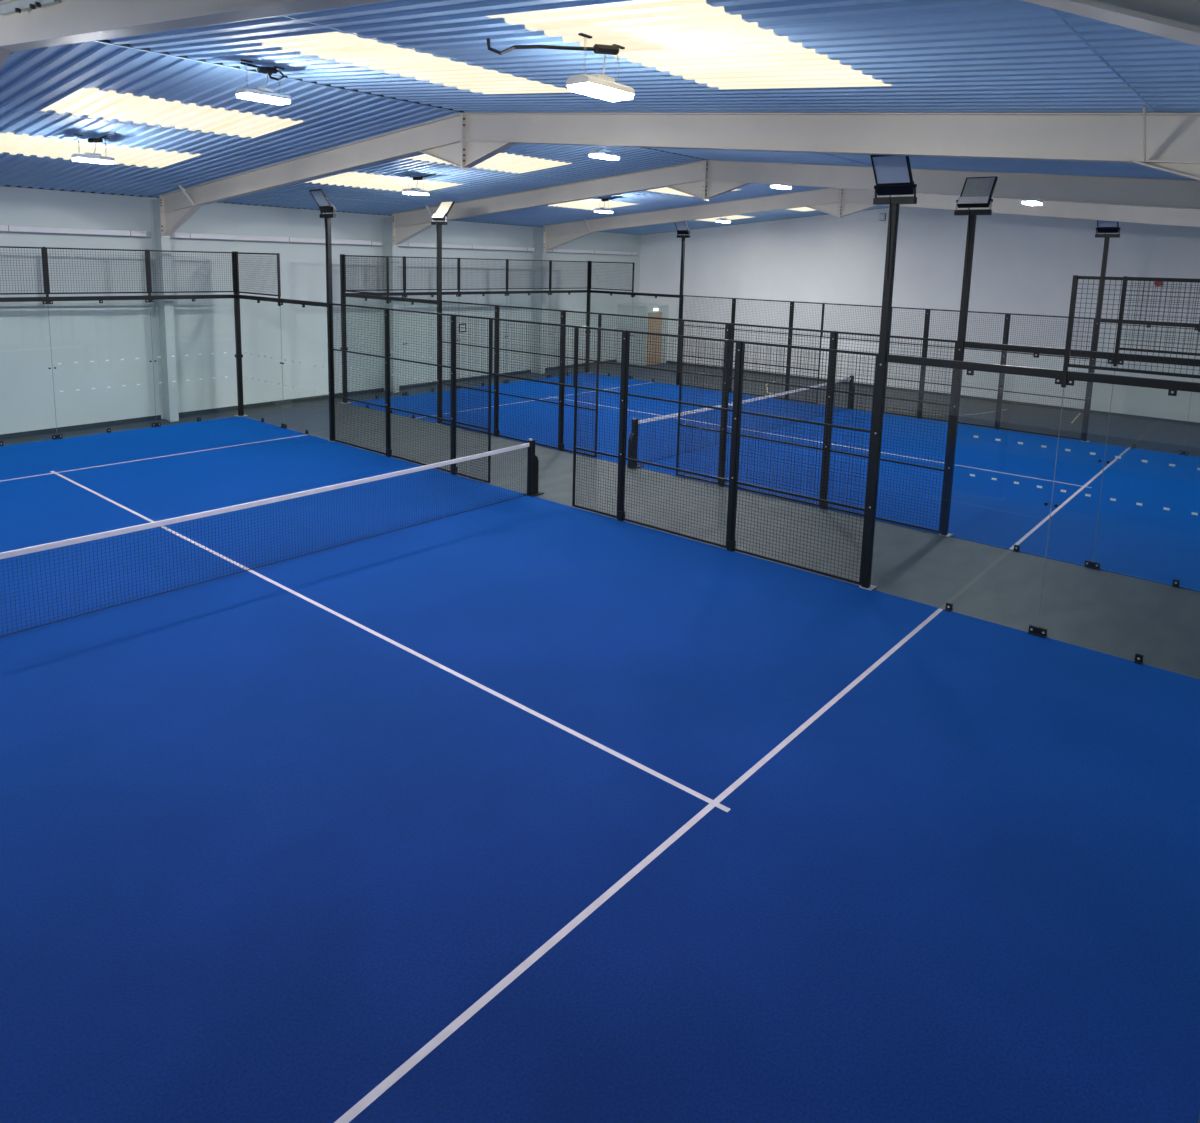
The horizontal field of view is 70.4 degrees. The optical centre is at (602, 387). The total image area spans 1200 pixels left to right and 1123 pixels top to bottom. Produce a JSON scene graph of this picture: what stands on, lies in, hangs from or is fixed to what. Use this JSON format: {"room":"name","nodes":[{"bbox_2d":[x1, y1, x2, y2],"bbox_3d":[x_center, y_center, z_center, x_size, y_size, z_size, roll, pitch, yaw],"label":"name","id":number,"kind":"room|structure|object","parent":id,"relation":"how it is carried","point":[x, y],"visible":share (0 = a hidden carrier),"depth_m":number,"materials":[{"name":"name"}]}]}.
{"room":"sports hall","nodes":[
{"label":"sports hall","id":0,"kind":"room"},
{"bbox_2d":[0,186,640,434],"bbox_3d":[-8.449,-2.137,22.627,0.200,5.313,32.131,8,11,37],"label":"wall","id":1,"kind":"structure","parent":0,"point":[82,332],"depth_m":21.30,"materials":[{"name":"white paint"}]},
{"bbox_2d":[0,225,149,236],"bbox_3d":[-12.113,-3.241,17.269,0.264,0.120,5.606,8,11,37],"label":"cable trunking","id":2,"kind":"object","parent":1,"relation":"attached to","point":[11,228],"depth_m":18.11,"materials":[{"name":"white plastic"}]},
{"bbox_2d":[170,232,382,245],"bbox_3d":[-8.249,-3.870,22.185,0.264,0.120,6.087,8,11,37],"label":"cable trunking","id":3,"kind":"object","parent":1,"relation":"attached to","point":[175,234],"depth_m":21.65,"materials":[{"name":"white plastic"}]},
{"bbox_2d":[0,359,615,439],"bbox_3d":[-8.437,0.359,22.925,0.012,0.110,32.114,8,11,37],"label":"baseboard","id":4,"kind":"structure","parent":1,"relation":"attached to","point":[214,410],"depth_m":21.07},
{"bbox_2d":[5,185,637,234],"bbox_3d":[-8.316,-4.727,22.188,0.024,0.162,32.124,8,11,37],"label":"trim","id":5,"kind":"structure","parent":1,"relation":"attached to","point":[5,185],"depth_m":20.77,"materials":[{"name":"metal"}]},
{"bbox_2d":[460,324,465,331],"bbox_3d":[-4.537,-1.942,27.567,0.024,0.280,0.301,8,11,37],"label":"notice","id":6,"kind":"object","parent":1,"relation":"attached to","point":[464,329],"visible":0.55,"depth_m":27.59,"materials":[{"name":"white paper"}]},
{"bbox_2d":[399,242,533,250],"bbox_3d":[-4.272,-4.517,27.247,0.264,0.120,6.057,8,11,37],"label":"cable trunking","id":7,"kind":"object","parent":1,"relation":"attached to","point":[409,244],"depth_m":27.00,"materials":[{"name":"white plastic"}]},
{"bbox_2d":[547,249,636,254],"bbox_3d":[-0.411,-5.145,32.160,0.264,0.120,5.706,8,11,37],"label":"cable trunking","id":8,"kind":"object","parent":1,"relation":"attached to","point":[551,250],"depth_m":31.99,"materials":[{"name":"white plastic"}]},
{"bbox_2d":[0,0,1199,234],"bbox_3d":[0.054,-3.879,15.122,24.000,1.072,32.200,9,11,39],"label":"ceiling","id":9,"kind":"structure","parent":0,"point":[935,56],"depth_m":9.14,"materials":[{"name":"blue metal"}]},
{"bbox_2d":[71,133,115,163],"bbox_3d":[-7.746,-3.689,13.031,0.600,0.426,0.540,9,11,39],"label":"lamp","id":10,"kind":"object","parent":9,"relation":"hanging from","point":[94,157],"visible":1,"depth_m":13.10,"materials":[{"name":"white plastic"}]},
{"bbox_2d":[73,158,113,163],"bbox_3d":[-7.894,-3.515,13.178,0.200,0.031,0.510,9,11,39],"label":"diffuser","id":11,"kind":"object","parent":10,"relation":"attached to","point":[93,160],"depth_m":13.14,"materials":[{"name":"white plastic"}]},
{"bbox_2d":[0,132,199,167],"bbox_3d":[-8.680,-3.986,14.353,1.820,0.186,3.000,9,11,39],"label":"window","id":12,"kind":"structure","parent":9,"relation":"attached to","point":[24,144],"depth_m":14.25,"materials":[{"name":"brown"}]},
{"bbox_2d":[40,87,302,137],"bbox_3d":[-6.054,-3.887,12.136,1.670,0.173,3.000,9,11,39],"label":"window","id":13,"kind":"structure","parent":9,"relation":"attached to","point":[92,102],"depth_m":12.00,"materials":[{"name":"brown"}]},
{"bbox_2d":[235,59,291,104],"bbox_3d":[-3.737,-3.374,9.385,0.228,0.393,0.552,9,11,39],"label":"lamp","id":14,"kind":"object","parent":9,"relation":"hanging from","point":[262,94],"visible":1,"depth_m":9.35,"materials":[{"name":"white plastic"}]},
{"bbox_2d":[237,93,289,104],"bbox_3d":[-3.746,-3.195,9.407,0.200,0.031,0.510,9,11,39],"label":"diffuser","id":15,"kind":"object","parent":14,"relation":"attached to","point":[262,97],"depth_m":9.36,"materials":[{"name":"white plastic"}]},
{"bbox_2d":[304,171,462,191],"bbox_3d":[-4.814,-4.560,18.906,1.820,0.186,3.000,9,11,39],"label":"window","id":16,"kind":"structure","parent":9,"relation":"attached to","point":[354,179],"depth_m":18.78,"materials":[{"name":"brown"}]},
{"bbox_2d":[243,32,571,93],"bbox_3d":[-1.812,-3.249,8.615,1.670,0.173,3.000,9,11,39],"label":"window","id":17,"kind":"structure","parent":9,"relation":"attached to","point":[375,55],"depth_m":8.42,"materials":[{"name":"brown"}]},
{"bbox_2d":[402,174,436,194],"bbox_3d":[-3.815,-4.294,17.893,0.600,0.426,0.540,9,11,39],"label":"lamp","id":18,"kind":"object","parent":9,"relation":"hanging from","point":[414,191],"visible":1,"depth_m":17.95,"materials":[{"name":"white plastic"}]},
{"bbox_2d":[403,192,427,194],"bbox_3d":[-3.963,-4.120,18.041,0.200,0.031,0.510,9,11,39],"label":"diffuser","id":19,"kind":"object","parent":18,"relation":"attached to","point":[413,193],"depth_m":17.98,"materials":[{"name":"white plastic"}]},
{"bbox_2d":[406,152,571,173],"bbox_3d":[-2.188,-4.462,16.689,1.670,0.173,3.000,9,11,39],"label":"window","id":20,"kind":"structure","parent":9,"relation":"attached to","point":[512,163],"depth_m":17.05,"materials":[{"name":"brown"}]},
{"bbox_2d":[548,198,635,209],"bbox_3d":[-0.562,-5.192,23.914,1.820,0.186,3.000,9,11,39],"label":"window","id":21,"kind":"structure","parent":9,"relation":"attached to","point":[591,204],"depth_m":24.21,"materials":[{"name":"beige"}]},
{"bbox_2d":[588,146,619,159],"bbox_3d":[0.037,-3.920,13.755,0.228,0.393,0.552,9,11,39],"label":"lamp","id":22,"kind":"object","parent":9,"relation":"hanging from","point":[606,154],"visible":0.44,"depth_m":13.68,"materials":[{"name":"white plastic"}]},
{"bbox_2d":[589,154,618,159],"bbox_3d":[0.029,-3.740,13.777,0.200,0.031,0.510,9,11,39],"label":"diffuser","id":23,"kind":"object","parent":22,"relation":"attached to","point":[602,156],"depth_m":13.72,"materials":[{"name":"white plastic"}]},
{"bbox_2d":[594,196,621,212],"bbox_3d":[0.173,-4.894,22.668,0.600,0.426,0.540,9,11,39],"label":"lamp","id":24,"kind":"object","parent":9,"relation":"hanging from","point":[601,209],"visible":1,"depth_m":22.72,"materials":[{"name":"white plastic"}]},
{"bbox_2d":[486,0,890,88],"bbox_3d":[0.798,-2.560,6.486,1.820,0.186,3.000,9,11,39],"label":"window","id":25,"kind":"structure","parent":9,"relation":"attached to","point":[703,43],"depth_m":6.20,"materials":[{"name":"beige"}]},
{"bbox_2d":[487,33,634,101],"bbox_3d":[-0.266,-2.384,6.258,1.112,0.393,0.484,-1,9,-16],"label":"hanging lamp","id":26,"kind":"object","parent":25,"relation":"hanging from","point":[597,85],"visible":1,"depth_m":6.29,"materials":[{"name":"white plastic"}]},
{"bbox_2d":[568,83,632,101],"bbox_3d":[-0.012,-2.209,6.361,0.200,0.031,0.510,9,11,39],"label":"diffuser","id":27,"kind":"object","parent":26,"relation":"attached to","point":[605,91],"depth_m":6.29,"materials":[{"name":"white plastic"}]},
{"bbox_2d":[644,187,739,196],"bbox_3d":[2.064,-5.094,21.697,1.670,0.173,3.000,9,11,39],"label":"window","id":28,"kind":"structure","parent":9,"relation":"attached to","point":[666,190],"depth_m":22.11,"materials":[{"name":"beige plastic"}]},
{"bbox_2d":[716,216,730,222],"bbox_3d":[3.946,-5.412,26.648,0.600,0.426,0.540,9,11,39],"label":"lamp","id":29,"kind":"object","parent":9,"relation":"hanging from","point":[724,220],"visible":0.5,"depth_m":26.69,"materials":[{"name":"white plastic"}]},
{"bbox_2d":[698,215,752,221],"bbox_3d":[3.690,-5.824,28.922,1.820,0.186,3.000,9,11,39],"label":"window","id":30,"kind":"structure","parent":9,"relation":"attached to","point":[732,217],"depth_m":29.54,"materials":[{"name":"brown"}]},
{"bbox_2d":[770,184,791,188],"bbox_3d":[3.838,-4.485,18.232,0.228,0.393,0.552,9,11,39],"label":"lamp","id":31,"kind":"object","parent":9,"relation":"hanging from","point":[771,185],"visible":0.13,"depth_m":18.14,"materials":[{"name":"white plastic"}]},
{"bbox_2d":[789,207,814,211],"bbox_3d":[6.316,-5.726,26.705,1.670,0.173,3.000,9,11,39],"label":"window","id":32,"kind":"structure","parent":9,"relation":"attached to","point":[803,209],"depth_m":27.65,"materials":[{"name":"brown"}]},
{"bbox_2d":[1022,199,1042,204],"bbox_3d":[7.509,-3.508,15.264,1.112,0.393,0.484,-1,9,-16],"label":"lamp","id":33,"kind":"object","parent":9,"relation":"hanging from","point":[1024,201],"visible":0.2,"depth_m":15.21,"materials":[{"name":"white plastic"}]},
{"bbox_2d":[1022,201,1041,204],"bbox_3d":[7.763,-3.333,15.367,0.200,0.031,0.510,9,11,39],"label":"diffuser","id":34,"kind":"object","parent":33,"relation":"attached to","point":[1023,202],"depth_m":15.22,"materials":[{"name":"white plastic"}]},
{"bbox_2d":[0,362,1199,1122],"bbox_3d":[-0.372,1.767,16.262,23.300,0.296,32.500,9,11,39],"label":"floor","id":35,"kind":"structure","parent":0,"point":[1122,616],"depth_m":13.13,"materials":[{"name":"grey concrete"}]},
{"bbox_2d":[0,246,247,445],"bbox_3d":[-12.066,-0.810,16.838,0.240,3.998,10.240,9,11,39],"label":"enclosure","id":36,"kind":"structure","parent":35,"relation":"on","point":[150,298],"depth_m":18.72,"materials":[{"name":"metal"}]},
{"bbox_2d":[339,254,591,403],"bbox_3d":[-3.736,-2.048,26.649,0.240,3.998,10.240,9,11,39],"label":"glass wall","id":37,"kind":"structure","parent":35,"relation":"on","point":[560,280],"depth_m":25.79,"materials":[{"name":"metal"}]},
{"bbox_2d":[0,416,1199,1122],"bbox_3d":[-4.476,2.320,10.788,20.000,0.008,10.000,9,11,39],"label":"turf","id":38,"kind":"object","parent":35,"relation":"on","point":[524,809],"visible":1,"depth_m":6.09,"materials":[{"name":"blue carpet"}]},
{"bbox_2d":[0,438,543,636],"bbox_3d":[-4.437,1.826,10.746,0.220,0.982,10.420,9,11,39],"label":"net","id":39,"kind":"object","parent":38,"relation":"on","point":[532,462],"visible":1,"depth_m":10.77,"materials":[{"name":"fabric"}]},
{"bbox_2d":[236,252,326,433],"bbox_3d":[-7.316,-1.051,19.364,3.890,3.983,0.090,9,11,39],"label":"glass wall","id":40,"kind":"structure","parent":38,"relation":"on","point":[279,300],"depth_m":19.54,"materials":[{"name":"metal"}]},
{"bbox_2d":[309,189,335,441],"bbox_3d":[-5.830,-1.464,17.928,0.500,5.299,0.404,9,11,39],"label":"floodlight pole","id":41,"kind":"object","parent":38,"relation":"on","point":[319,196],"visible":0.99,"depth_m":17.82,"materials":[{"name":"metal"}]},
{"bbox_2d":[330,303,877,584],"bbox_3d":[-1.215,0.367,14.363,11.900,2.972,0.084,9,11,39],"label":"fence","id":42,"kind":"object","parent":38,"relation":"on","point":[739,353],"visible":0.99,"depth_m":12.91,"materials":[{"name":"black metal"}]},
{"bbox_2d":[859,155,916,590],"bbox_3d":[3.343,-0.094,10.313,0.500,5.319,0.404,9,11,39],"label":"floodlight pole","id":43,"kind":"object","parent":38,"relation":"on","point":[892,174],"visible":0.91,"depth_m":10.20,"materials":[{"name":"metal"}]},
{"bbox_2d":[0,0,1199,69],"bbox_3d":[-5.969,-0.416,8.140,21.642,6.107,0.479,9,11,39],"label":"frame","id":44,"kind":"object","parent":35,"relation":"on","point":[24,24],"visible":1,"depth_m":5.22,"materials":[{"name":"beige paint"}]},
{"bbox_2d":[616,303,668,364],"bbox_3d":[1.612,-2.188,34.249,1.520,2.336,1.450,9,11,39],"label":"store room","id":45,"kind":"object","parent":35,"relation":"on","point":[639,309],"visible":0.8,"depth_m":33.71,"materials":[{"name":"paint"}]},
{"bbox_2d":[150,106,1199,421],"bbox_3d":[-2.116,-1.015,12.858,21.875,6.107,0.480,9,11,39],"label":"frame","id":46,"kind":"object","parent":35,"relation":"on","point":[1166,142],"visible":1,"depth_m":9.77,"materials":[{"name":"beige paint"}]},
{"bbox_2d":[348,373,1199,591],"bbox_3d":[3.854,1.082,20.599,20.000,0.008,10.000,9,11,39],"label":"turf","id":47,"kind":"object","parent":35,"relation":"on","point":[1150,542],"visible":0.76,"depth_m":17.07,"materials":[{"name":"blue carpet"}]},
{"bbox_2d":[343,255,436,417],"bbox_3d":[-5.429,-1.332,21.587,3.890,3.983,0.090,9,11,39],"label":"glass wall","id":48,"kind":"structure","parent":47,"relation":"on","point":[387,298],"depth_m":21.73,"materials":[{"name":"metal"}]},
{"bbox_2d":[431,201,454,423],"bbox_3d":[-3.810,-1.764,20.307,0.500,5.299,0.363,9,11,39],"label":"floodlight pole","id":49,"kind":"object","parent":47,"relation":"on","point":[445,207],"visible":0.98,"depth_m":20.03,"materials":[{"name":"metal"}]},
{"bbox_2d":[435,202,451,213],"bbox_3d":[-3.722,-4.226,19.967,0.390,0.302,0.232,9,11,39],"label":"floodlight","id":50,"kind":"object","parent":49,"relation":"in","point":[445,207],"depth_m":19.93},
{"bbox_2d":[590,262,678,381],"bbox_3d":[1.014,-2.289,29.175,3.890,3.983,0.090,9,11,39],"label":"glass wall","id":51,"kind":"structure","parent":47,"relation":"on","point":[632,293],"depth_m":29.35,"materials":[{"name":"metal"}]},
{"bbox_2d":[674,221,690,384],"bbox_3d":[2.502,-2.742,27.734,0.500,5.379,0.404,9,11,39],"label":"floodlight pole","id":52,"kind":"object","parent":47,"relation":"on","point":[682,228],"visible":0.81,"depth_m":27.57,"materials":[{"name":"metal"}]},
{"bbox_2d":[440,301,956,532],"bbox_3d":[0.673,0.087,16.586,11.900,2.972,0.084,9,11,39],"label":"fence","id":53,"kind":"object","parent":47,"relation":"on","point":[833,344],"visible":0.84,"depth_m":15.23,"materials":[{"name":"black metal"}]},
{"bbox_2d":[628,375,855,467],"bbox_3d":[3.893,0.588,20.557,0.220,0.982,10.420,9,11,39],"label":"net","id":54,"kind":"object","parent":47,"relation":"on","point":[635,423],"visible":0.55,"depth_m":18.48,"materials":[{"name":"fabric"}]},
{"bbox_2d":[679,295,1095,439],"bbox_3d":[7.115,-0.871,24.174,11.900,2.972,0.084,9,11,39],"label":"fence","id":55,"kind":"object","parent":47,"relation":"on","point":[927,321],"visible":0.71,"depth_m":22.87,"materials":[{"name":"black metal"}]},
{"bbox_2d":[939,176,997,536],"bbox_3d":[5.363,-0.414,12.689,0.500,5.359,0.363,9,11,39],"label":"floodlight pole","id":56,"kind":"object","parent":47,"relation":"on","point":[977,192],"visible":1,"depth_m":12.44,"materials":[{"name":"metal"}]},
{"bbox_2d":[962,177,994,196],"bbox_3d":[5.452,-2.906,12.345,0.390,0.302,0.232,9,11,39],"label":"floodlight","id":57,"kind":"object","parent":56,"relation":"in","point":[973,186],"depth_m":12.33,"materials":[{"name":"grey metal"}]},
{"bbox_2d":[1081,220,1120,441],"bbox_3d":[11.675,-1.382,20.117,0.500,5.419,0.404,9,11,39],"label":"floodlight pole","id":58,"kind":"object","parent":47,"relation":"on","point":[1102,226],"visible":0.77,"depth_m":20.02,"materials":[{"name":"metal"}]},
{"bbox_2d":[382,160,1199,392],"bbox_3d":[1.978,-1.651,17.868,22.122,6.107,0.480,9,11,39],"label":"frame","id":59,"kind":"object","parent":35,"relation":"on","point":[705,180],"visible":0.96,"depth_m":16.71,"materials":[{"name":"beige paint"}]},
{"bbox_2d":[531,188,1199,373],"bbox_3d":[6.039,-2.283,22.840,22.367,6.107,0.480,9,11,39],"label":"frame","id":60,"kind":"object","parent":35,"relation":"on","point":[838,202],"visible":0.94,"depth_m":23.00,"materials":[{"name":"beige paint"}]},
{"bbox_2d":[886,275,1199,664],"bbox_3d":[4.980,0.791,9.156,4.065,3.998,0.240,9,11,39],"label":"enclosure","id":61,"kind":"structure","parent":35,"relation":"on","point":[1064,377],"depth_m":8.86,"materials":[{"name":"metal"}]},
{"bbox_2d":[964,276,1199,586],"bbox_3d":[6.868,0.510,11.379,4.065,3.998,0.240,9,11,39],"label":"glass wall","id":62,"kind":"structure","parent":35,"relation":"on","point":[978,345],"depth_m":11.21,"materials":[{"name":"metal"}]},
{"bbox_2d":[1101,319,1199,455],"bbox_3d":[13.310,-0.447,18.967,4.065,3.998,0.240,9,11,39],"label":"glass wall","id":63,"kind":"structure","parent":35,"relation":"on","point":[1195,326],"depth_m":19.34,"materials":[{"name":"metal"}]},
{"bbox_2d":[639,206,1199,422],"bbox_3d":[10.154,-2.895,28.020,23.200,6.210,0.200,9,11,39],"label":"wall","id":64,"kind":"structure","parent":0,"point":[1022,264],"depth_m":27.20,"materials":[{"name":"white paint"}]},
{"bbox_2d":[93,41,703,159],"bbox_3d":[0.086,-4.383,15.097,0.026,0.009,32.100,9,11,39],"label":"trim","id":65,"kind":"structure","parent":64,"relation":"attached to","point":[93,41],"depth_m":10.41,"materials":[{"name":"metal"}]},
{"bbox_2d":[2,8,1156,227],"bbox_3d":[0.085,-3.854,15.164,17.524,0.453,32.100,9,11,39],"label":"trim","id":66,"kind":"structure","parent":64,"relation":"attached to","point":[1052,9],"depth_m":7.79,"materials":[{"name":"metal"}]},
{"bbox_2d":[879,213,885,220],"bbox_3d":[9.285,-5.676,28.234,0.220,0.240,0.062,9,11,39],"label":"alarm box","id":67,"kind":"object","parent":64,"relation":"attached to","point":[882,217],"visible":1,"depth_m":28.21,"materials":[{"name":"white plastic"}]},
{"bbox_2d":[667,361,1199,425],"bbox_3d":[10.275,0.092,28.155,22.100,0.090,0.012,9,11,39],"label":"baseboard","id":68,"kind":"structure","parent":64,"relation":"attached to","point":[691,364],"depth_m":25.87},
{"bbox_2d":[1154,281,1161,285],"bbox_3d":[15.312,-2.889,23.438,0.180,0.180,0.090,9,11,39],"label":"bell","id":69,"kind":"object","parent":64,"relation":"attached to","point":[1157,283],"visible":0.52,"depth_m":23.40,"materials":[{"name":"red plastic"}]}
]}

